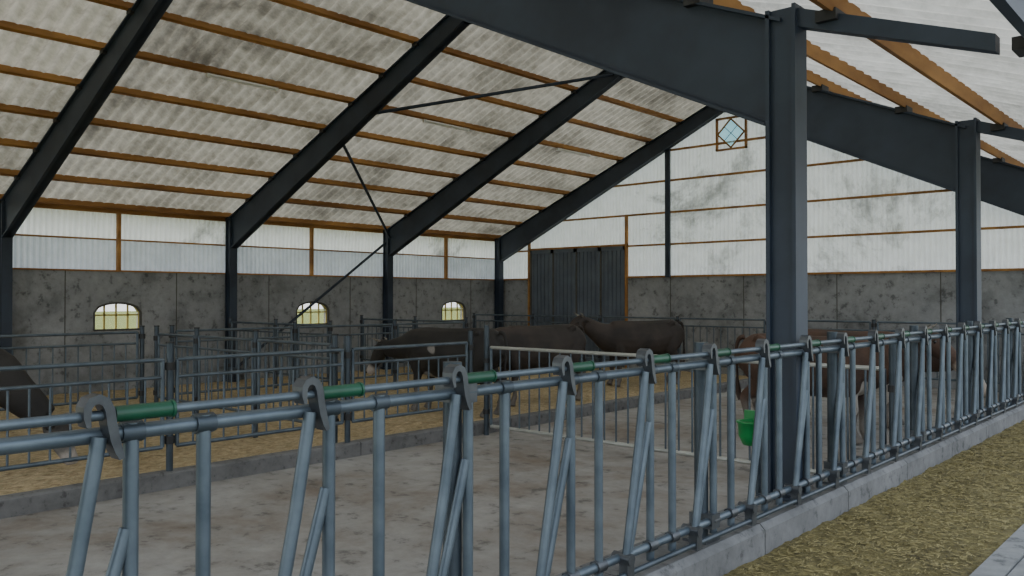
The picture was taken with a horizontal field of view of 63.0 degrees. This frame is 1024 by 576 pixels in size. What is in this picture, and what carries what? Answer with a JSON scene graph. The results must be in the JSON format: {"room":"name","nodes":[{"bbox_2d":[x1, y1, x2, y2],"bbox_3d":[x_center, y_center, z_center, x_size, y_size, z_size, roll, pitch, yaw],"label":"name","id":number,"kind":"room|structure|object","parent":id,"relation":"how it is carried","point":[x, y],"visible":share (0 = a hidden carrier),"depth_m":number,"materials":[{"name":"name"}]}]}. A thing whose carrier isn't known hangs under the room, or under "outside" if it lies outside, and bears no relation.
{"room":"farm building","nodes":[
{"label":"farm building","id":0,"kind":"room"},
{"bbox_2d":[12,269,494,395],"bbox_3d":[-7.633,0.866,15.925,0.205,2.350,21.950,-1,-1,42],"label":"wall","id":1,"kind":"structure","parent":0,"point":[43,301],"depth_m":16.98,"materials":[{"name":"grey concrete"}]},
{"bbox_2d":[93,302,141,330],"bbox_3d":[-7.553,0.541,15.957,0.128,0.568,0.936,-1,-1,42],"label":"window","id":2,"kind":"structure","parent":1,"relation":"in","point":[137,308],"depth_m":15.98,"materials":[{"name":"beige glass"}]},
{"bbox_2d":[13,204,494,279],"bbox_3d":[-7.622,-0.901,15.801,0.085,1.180,21.750,-1,-1,42],"label":"trim","id":3,"kind":"structure","parent":1,"relation":"attached to","point":[118,213],"depth_m":17.39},
{"bbox_2d":[13,208,494,278],"bbox_3d":[-7.631,-0.925,15.877,0.024,1.270,21.850,-1,-1,42],"label":"wall","id":4,"kind":"structure","parent":1,"relation":"on","point":[28,251],"depth_m":17.39,"materials":[{"name":"metal"}]},
{"bbox_2d":[296,301,329,324],"bbox_3d":[-4.617,0.580,19.234,0.128,0.568,0.936,-1,-1,42],"label":"window","id":5,"kind":"structure","parent":1,"relation":"in","point":[327,311],"depth_m":19.38,"materials":[{"name":"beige glass"}]},
{"bbox_2d":[441,301,465,320],"bbox_3d":[-1.614,0.621,22.585,0.128,0.568,0.936,-1,-1,42],"label":"window","id":6,"kind":"structure","parent":1,"relation":"in","point":[456,302],"depth_m":22.73,"materials":[{"name":"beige glass"}]},
{"bbox_2d":[0,0,704,235],"bbox_3d":[-5.056,-3.043,13.629,7.230,3.117,22.000,-1,-1,42],"label":"roof slope","id":7,"kind":"object","parent":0,"point":[83,19],"visible":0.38,"depth_m":14.74,"materials":[{"name":"white metal"}]},
{"bbox_2d":[0,386,998,575],"bbox_3d":[0.823,1.898,8.203,5.150,0.100,21.750,-1,-1,42],"label":"floor","id":8,"kind":"structure","parent":0,"point":[249,514],"depth_m":6.75,"materials":[{"name":"concrete"}]},
{"bbox_2d":[0,378,747,518],"bbox_3d":[-0.904,1.820,10.247,0.170,0.205,22.490,-1,-1,42],"label":"curb","id":9,"kind":"object","parent":8,"relation":"on","point":[47,499],"visible":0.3,"depth_m":8.29,"materials":[{"name":"concrete"}]},
{"bbox_2d":[0,330,473,471],"bbox_3d":[-3.900,1.085,6.904,0.086,1.195,10.190,-1,-1,42],"label":"fence","id":10,"kind":"object","parent":9,"relation":"on","point":[169,365],"visible":0.81,"depth_m":7.98,"materials":[{"name":"grey metal"}]},
{"bbox_2d":[0,0,999,501],"bbox_3d":[-3.153,-1.293,9.393,15.210,6.410,0.260,-1,-1,42],"label":"frame","id":11,"kind":"object","parent":8,"relation":"on","point":[751,66],"visible":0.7,"depth_m":5.38,"materials":[{"name":"grey metal"}]},
{"bbox_2d":[0,0,1023,240],"bbox_3d":[-1.820,-2.807,10.727,15.422,3.379,21.900,-1,-1,42],"label":"roof purlins","id":12,"kind":"structure","parent":11,"relation":"on","point":[904,52],"depth_m":13.81,"materials":[{"name":"brown wood"}]},
{"bbox_2d":[205,73,278,91],"bbox_3d":[-4.250,-3.300,13.206,0.060,0.170,1.240,-1,-1,42],"label":"lamp","id":13,"kind":"object","parent":12,"relation":"attached to","point":[208,75],"visible":1,"depth_m":13.16,"materials":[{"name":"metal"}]},
{"bbox_2d":[422,119,469,131],"bbox_3d":[-1.294,-3.261,16.505,0.060,0.170,1.240,-1,-1,42],"label":"lamp","id":14,"kind":"object","parent":12,"relation":"attached to","point":[423,120],"visible":1,"depth_m":16.44,"materials":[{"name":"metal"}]},
{"bbox_2d":[556,148,589,156],"bbox_3d":[1.441,-3.224,19.559,0.060,0.170,1.240,-1,-1,42],"label":"lamp","id":15,"kind":"object","parent":12,"relation":"attached to","point":[557,149],"visible":1,"depth_m":19.52,"materials":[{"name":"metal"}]},
{"bbox_2d":[989,0,1023,37],"bbox_3d":[3.912,-1.242,5.573,0.050,0.170,21.900,-1,-1,42],"label":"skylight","id":16,"kind":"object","parent":12,"relation":"attached to","point":[1012,10],"depth_m":3.62,"materials":[{"name":"metal"}]},
{"bbox_2d":[222,15,1023,418],"bbox_3d":[-0.324,-1.255,12.550,15.210,6.410,0.260,-1,-1,42],"label":"frame","id":17,"kind":"object","parent":8,"relation":"on","point":[941,153],"visible":0.54,"depth_m":8.94,"materials":[{"name":"grey metal"}]},
{"bbox_2d":[240,242,385,365],"bbox_3d":[-4.438,0.278,19.023,0.064,2.852,4.017,-1,-1,42],"label":"brace","id":18,"kind":"object","parent":17,"relation":"attached to","point":[384,243],"visible":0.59,"depth_m":19.23,"materials":[{"name":"grey metal"}]},
{"bbox_2d":[343,73,612,238],"bbox_3d":[-0.684,-2.738,15.717,10.000,2.947,4.191,-1,-1,42],"label":"brace","id":19,"kind":"object","parent":17,"relation":"attached to","point":[608,74],"visible":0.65,"depth_m":15.76,"materials":[{"name":"grey metal"}]},
{"bbox_2d":[483,325,895,473],"bbox_3d":[1.521,1.158,9.029,5.048,1.400,0.092,-1,-1,42],"label":"metal fence","id":20,"kind":"object","parent":8,"relation":"on","point":[892,347],"visible":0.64,"depth_m":9.21,"materials":[{"name":"metal"}]},
{"bbox_2d":[736,410,760,496],"bbox_3d":[1.567,1.304,5.297,0.285,1.020,0.205,-1,-1,42],"label":"bowl","id":21,"kind":"object","parent":8,"relation":"on","point":[746,425],"visible":0.44,"depth_m":5.34,"materials":[{"name":"green plastic"}]},
{"bbox_2d":[555,397,1023,575],"bbox_3d":[2.814,1.576,6.315,0.340,0.600,21.590,-1,-1,42],"label":"curb","id":22,"kind":"object","parent":8,"relation":"on","point":[745,544],"visible":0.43,"depth_m":4.83,"materials":[{"name":"concrete"}]},
{"bbox_2d":[0,318,1023,575],"bbox_3d":[3.660,0.795,7.149,0.180,0.982,18.953,-1,-1,42],"label":"fence","id":23,"kind":"object","parent":22,"relation":"on","point":[457,389],"visible":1,"depth_m":3.39,"materials":[{"name":"metal"}]},
{"bbox_2d":[734,324,955,443],"bbox_3d":[4.046,1.145,10.207,2.824,1.456,0.654,-1,-1,40],"label":"cow","id":24,"kind":"object","parent":8,"relation":"on","point":[862,354],"visible":0.3,"depth_m":10.06},
{"bbox_2d":[808,329,986,427],"bbox_3d":[5.006,1.235,11.447,0.659,1.304,2.819,1,-1,-44],"label":"cow","id":25,"kind":"object","parent":8,"relation":"on","point":[935,363],"visible":0.11,"depth_m":11.25},
{"bbox_2d":[495,106,725,327],"bbox_3d":[5.200,-1.181,18.717,15.210,6.410,0.260,-1,-1,42],"label":"frame","id":26,"kind":"object","parent":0,"point":[516,239],"visible":0.41,"depth_m":21.68,"materials":[{"name":"grey metal"}]},
{"bbox_2d":[665,149,670,276],"bbox_3d":[3.755,-1.819,20.131,0.120,3.120,0.065,-1,-1,42],"label":"post","id":27,"kind":"object","parent":26,"relation":"attached to","point":[667,153],"visible":0.93,"depth_m":20.10,"materials":[{"name":"grey metal"}]},
{"bbox_2d":[380,70,1023,369],"bbox_3d":[2.498,-1.217,15.701,15.210,6.410,0.260,-1,-1,42],"label":"frame","id":28,"kind":"object","parent":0,"point":[1002,183],"visible":0.38,"depth_m":17.94,"materials":[{"name":"grey metal"}]},
{"bbox_2d":[503,271,1023,391],"bbox_3d":[5.442,0.900,18.820,15.420,2.350,0.187,-1,-1,42],"label":"wall","id":29,"kind":"structure","parent":0,"point":[925,296],"depth_m":17.62,"materials":[{"name":"grey concrete"}]},
{"bbox_2d":[530,246,624,367],"bbox_3d":[1.685,0.484,22.072,3.126,3.060,0.055,-1,-1,42],"label":"door","id":30,"kind":"structure","parent":29,"relation":"in","point":[586,281],"depth_m":21.99,"materials":[{"name":"grey metal"}]},
{"bbox_2d":[503,105,1023,278],"bbox_3d":[5.391,-2.400,18.843,15.425,4.290,0.024,-1,-1,42],"label":"wall","id":31,"kind":"structure","parent":29,"relation":"on","point":[1000,248],"depth_m":18.79,"materials":[{"name":"metal"}]},
{"bbox_2d":[715,116,747,151],"bbox_3d":[5.015,-3.542,19.100,0.760,0.760,0.080,-1,-1,42],"label":"window","id":32,"kind":"structure","parent":31,"relation":"in","point":[731,131],"depth_m":19.09,"materials":[{"name":"clear glass"}]},
{"bbox_2d":[504,136,1023,367],"bbox_3d":[5.384,-0.698,18.759,15.400,5.345,0.075,-1,-1,42],"label":"trim","id":33,"kind":"structure","parent":29,"relation":"attached to","point":[626,245],"depth_m":19.08,"materials":[{"name":"brown wood"}]},
{"bbox_2d":[739,0,1023,163],"bbox_3d":[0.891,-2.958,8.300,8.260,3.414,22.000,-1,-1,42],"label":"roof slope","id":34,"kind":"object","parent":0,"point":[999,79],"visible":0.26,"depth_m":6.27,"materials":[{"name":"white metal"}]},
{"bbox_2d":[969,524,1023,575],"bbox_3d":[7.588,1.671,6.173,6.960,0.505,27.750,-1,-1,42],"label":"floor","id":35,"kind":"structure","parent":0,"point":[1008,559],"depth_m":4.28,"materials":[{"name":"concrete"}]},
{"bbox_2d":[723,420,1023,575],"bbox_3d":[5.331,1.442,8.197,0.900,0.056,27.750,-1,-1,42],"label":"feed","id":36,"kind":"object","parent":35,"relation":"on","point":[947,519],"visible":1,"depth_m":4.95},
{"label":"outside","id":37,"kind":"structure","parent":0,"visible":0},
{"bbox_2d":[95,307,622,367],"bbox_3d":[13.345,2.048,14.873,240.000,0.001,220.000,-1,-1,42],"label":"ground","id":38,"kind":"structure","parent":37,"point":[109,320],"depth_m":76.17,"materials":[{"name":"green plant"}]},
{"bbox_2d":[0,367,747,494],"bbox_3d":[-4.416,1.896,12.895,8.608,0.080,21.756,-1,-1,42],"label":"bedding","id":39,"kind":"object","parent":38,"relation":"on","point":[55,475],"visible":0.25,"depth_m":11.33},
{"bbox_2d":[0,348,77,464],"bbox_3d":[-5.609,1.212,8.113,2.628,1.337,0.659,0,-1,-12],"label":"cow","id":40,"kind":"object","parent":39,"relation":"on","point":[18,399],"visible":0.5,"depth_m":8.20},
{"bbox_2d":[0,326,144,410],"bbox_3d":[-7.586,1.195,9.803,0.086,1.345,6.590,-1,-1,42],"label":"fence","id":41,"kind":"object","parent":39,"relation":"on","point":[141,336],"visible":0.8,"depth_m":11.71,"materials":[{"name":"grey metal"}]},
{"bbox_2d":[153,325,338,442],"bbox_3d":[-3.609,1.207,10.832,4.436,1.345,0.090,-1,-1,42],"label":"fence","id":42,"kind":"object","parent":39,"relation":"on","point":[255,342],"visible":0.66,"depth_m":10.75,"materials":[{"name":"grey metal"}]},
{"bbox_2d":[228,318,332,388],"bbox_3d":[-4.553,1.271,16.148,3.536,1.345,0.090,-1,-1,42],"label":"fence","id":43,"kind":"object","parent":39,"relation":"on","point":[275,332],"visible":0.62,"depth_m":16.14,"materials":[{"name":"grey metal"}]},
{"bbox_2d":[169,318,467,397],"bbox_3d":[-3.032,1.256,14.886,0.086,1.345,6.340,-1,-1,42],"label":"fence","id":44,"kind":"object","parent":39,"relation":"on","point":[295,331],"visible":0.61,"depth_m":14.14,"materials":[{"name":"grey metal"}]},
{"bbox_2d":[360,315,467,371],"bbox_3d":[-2.266,1.301,18.663,3.586,1.345,0.090,-1,-1,42],"label":"fence","id":45,"kind":"object","parent":39,"relation":"on","point":[362,319],"visible":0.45,"depth_m":19.37,"materials":[{"name":"grey metal"}]},
{"bbox_2d":[366,327,507,417],"bbox_3d":[-1.219,1.252,12.907,2.819,1.304,0.659,0,-1,35],"label":"cow","id":46,"kind":"object","parent":39,"relation":"on","point":[423,335],"visible":0.62,"depth_m":12.53},
{"bbox_2d":[495,324,585,405],"bbox_3d":[0.189,1.279,13.765,2.628,1.337,0.659,0,-1,-35],"label":"cow","id":47,"kind":"object","parent":39,"relation":"on","point":[557,336],"visible":0.47,"depth_m":13.66},
{"bbox_2d":[569,313,685,386],"bbox_3d":[2.224,1.214,16.638,2.853,1.470,0.660,0,-1,-22],"label":"cow","id":48,"kind":"object","parent":39,"relation":"on","point":[660,336],"visible":0.77,"depth_m":16.45},
{"bbox_2d":[472,313,1023,384],"bbox_3d":[3.975,1.295,18.174,13.536,1.345,0.090,-1,-1,42],"label":"fence","id":49,"kind":"object","parent":39,"relation":"on","point":[532,321],"visible":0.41,"depth_m":17.86,"materials":[{"name":"grey metal"}]}
]}

